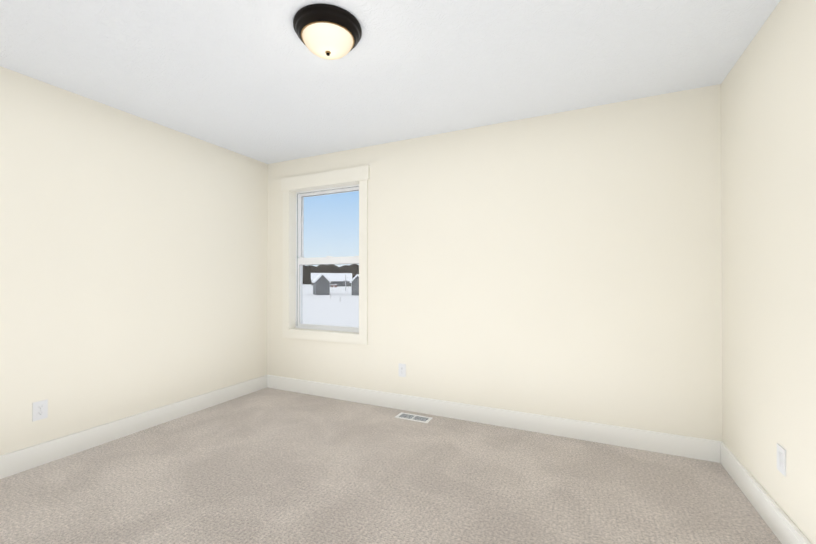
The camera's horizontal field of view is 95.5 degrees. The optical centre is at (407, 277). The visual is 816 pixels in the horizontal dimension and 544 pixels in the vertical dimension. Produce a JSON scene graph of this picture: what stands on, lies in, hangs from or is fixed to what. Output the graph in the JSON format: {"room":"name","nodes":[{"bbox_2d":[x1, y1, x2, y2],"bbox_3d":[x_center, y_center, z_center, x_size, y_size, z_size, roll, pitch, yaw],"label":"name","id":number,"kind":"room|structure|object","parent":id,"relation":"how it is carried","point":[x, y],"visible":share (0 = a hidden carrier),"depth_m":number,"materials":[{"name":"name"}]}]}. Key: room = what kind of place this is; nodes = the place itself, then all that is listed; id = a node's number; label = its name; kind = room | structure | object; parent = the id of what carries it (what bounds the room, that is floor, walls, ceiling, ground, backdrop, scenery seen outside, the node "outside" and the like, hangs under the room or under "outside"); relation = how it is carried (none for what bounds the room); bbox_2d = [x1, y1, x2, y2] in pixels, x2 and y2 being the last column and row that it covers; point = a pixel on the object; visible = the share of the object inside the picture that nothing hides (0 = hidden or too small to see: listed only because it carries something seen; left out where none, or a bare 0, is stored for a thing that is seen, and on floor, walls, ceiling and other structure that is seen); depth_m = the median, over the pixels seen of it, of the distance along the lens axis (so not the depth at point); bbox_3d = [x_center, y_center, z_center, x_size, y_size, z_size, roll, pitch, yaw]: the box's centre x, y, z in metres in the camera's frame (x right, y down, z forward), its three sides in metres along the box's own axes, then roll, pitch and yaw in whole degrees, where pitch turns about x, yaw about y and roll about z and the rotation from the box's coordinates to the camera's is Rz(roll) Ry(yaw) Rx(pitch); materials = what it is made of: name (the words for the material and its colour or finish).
{"room":"empty bedroom","nodes":[
{"label":"empty bedroom","id":0,"kind":"room"},
{"bbox_2d":[0,66,267,455],"bbox_3d":[-2.774,-0.034,1.611,0.160,2.440,5.478,0,0,25],"label":"wall","id":1,"kind":"structure","parent":0,"point":[133,263],"depth_m":2.73,"materials":[{"name":"beige paint"}]},
{"bbox_2d":[32,399,47,420],"bbox_3d":[-2.333,0.844,2.349,0.008,0.117,0.072,0,0,25],"label":"outlet","id":2,"kind":"object","parent":1,"relation":"attached to","point":[39,410],"visible":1,"depth_m":2.35,"materials":[{"name":"white plastic"}]},
{"bbox_2d":[0,375,267,478],"bbox_3d":[-2.693,1.133,1.566,0.018,0.165,5.482,0,0,25],"label":"baseboard","id":3,"kind":"structure","parent":1,"relation":"attached to","point":[21,460],"depth_m":2.71,"materials":[{"name":"white paint"}]},
{"bbox_2d":[0,0,779,163],"bbox_3d":[-0.920,-1.319,0.749,4.255,0.120,5.798,0,0,25],"label":"ceiling","id":4,"kind":"structure","parent":0,"point":[259,80],"depth_m":2.14,"materials":[{"name":"white paint"}]},
{"bbox_2d":[293,3,361,59],"bbox_3d":[-0.402,-1.183,1.861,0.336,0.138,0.336,0,0,25],"label":"flush-mount ceiling light","id":5,"kind":"object","parent":4,"relation":"attached to","point":[328,31],"visible":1,"depth_m":1.77,"materials":[{"name":"black metal"}]},
{"bbox_2d":[0,388,780,543],"bbox_3d":[-0.920,1.241,0.735,4.255,0.120,5.798,0,0,25],"label":"floor","id":6,"kind":"structure","parent":0,"point":[269,466],"depth_m":2.09,"materials":[{"name":"carpet"}]},
{"bbox_2d":[395,412,431,422],"bbox_3d":[0.048,1.192,3.145,0.300,0.005,0.126,0,0,25],"label":"air vent register","id":7,"kind":"object","parent":6,"relation":"on","point":[414,417],"visible":1,"depth_m":3.14,"materials":[{"name":"white metal"}]},
{"bbox_2d":[267,84,722,441],"bbox_3d":[0.276,-0.025,3.295,4.255,2.440,0.160,0,0,25],"label":"wall","id":8,"kind":"structure","parent":0,"point":[567,264],"depth_m":2.83,"materials":[{"name":"beige paint"}]},
{"bbox_2d":[281,165,369,344],"bbox_3d":[-0.823,-0.207,3.803,1.082,1.694,0.194,0,0,25],"label":"double-hung window","id":9,"kind":"structure","parent":8,"relation":"in","point":[296,190],"depth_m":3.83,"materials":[{"name":"white paint"}]},
{"bbox_2d":[399,363,405,376],"bbox_3d":[-0.053,0.842,3.351,0.072,0.117,0.008,0,0,25],"label":"outlet","id":10,"kind":"object","parent":8,"relation":"attached to","point":[402,370],"visible":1,"depth_m":3.35,"materials":[{"name":"white plastic"}]},
{"bbox_2d":[268,375,715,461],"bbox_3d":[0.237,1.142,3.210,3.870,0.165,0.018,0,0,25],"label":"baseboard","id":11,"kind":"structure","parent":8,"relation":"attached to","point":[659,442],"depth_m":2.90,"materials":[{"name":"white paint"}]},
{"bbox_2d":[721,0,815,543],"bbox_3d":[0.934,-0.043,-0.127,0.160,2.440,5.478,0,0,25],"label":"wall","id":12,"kind":"structure","parent":0,"point":[768,148],"depth_m":1.74,"materials":[{"name":"beige paint"}]},
{"bbox_2d":[716,441,810,543],"bbox_3d":[0.853,1.124,-0.095,0.018,0.165,5.482,0,0,25],"label":"baseboard","id":13,"kind":"structure","parent":12,"relation":"attached to","point":[779,523],"depth_m":1.84,"materials":[{"name":"white paint"}]},
{"bbox_2d":[777,443,785,475],"bbox_3d":[1.687,0.824,1.674,0.008,0.117,0.072,0,0,25],"label":"outlet","id":14,"kind":"object","parent":12,"relation":"attached to","point":[781,459],"visible":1,"depth_m":1.67,"materials":[{"name":"white plastic"}]},
{"label":"outside","id":15,"kind":"structure","parent":0,"visible":0},
{"bbox_2d":[303,284,358,326],"bbox_3d":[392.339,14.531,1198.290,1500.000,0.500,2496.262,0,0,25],"label":"snow","id":16,"kind":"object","parent":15,"point":[311,316],"depth_m":100.78,"materials":[{"name":"white snow"}]},
{"bbox_2d":[311,273,326,284],"bbox_3d":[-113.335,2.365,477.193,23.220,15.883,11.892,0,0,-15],"label":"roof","id":17,"kind":"structure","parent":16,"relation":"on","point":[313,275],"depth_m":473.03,"materials":[{"name":"grey"}]},
{"bbox_2d":[312,274,330,294],"bbox_3d":[-43.823,3.532,186.852,8.508,10.351,14.220,0,0,-19],"label":"house","id":18,"kind":"structure","parent":16,"relation":"on","point":[323,278],"depth_m":180.84,"materials":[{"name":"grey"}]},
{"bbox_2d":[303,264,358,283],"bbox_3d":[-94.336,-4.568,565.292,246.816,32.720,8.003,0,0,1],"label":"tree","id":19,"kind":"object","parent":16,"relation":"on","point":[310,270],"depth_m":561.79,"materials":[{"name":"grey plant"}]},
{"bbox_2d":[326,273,351,286],"bbox_3d":[-74.252,2.713,400.653,27.220,14.344,12.432,0,0,-12],"label":"house","id":20,"kind":"structure","parent":16,"relation":"on","point":[341,276],"depth_m":396.87,"materials":[{"name":"grey"}]},
{"bbox_2d":[350,274,358,294],"bbox_3d":[-20.614,3.656,183.418,9.089,10.064,16.259,0,0,25],"label":"house","id":21,"kind":"structure","parent":16,"relation":"on","point":[356,287],"depth_m":177.25,"materials":[{"name":"grey"}]}
]}

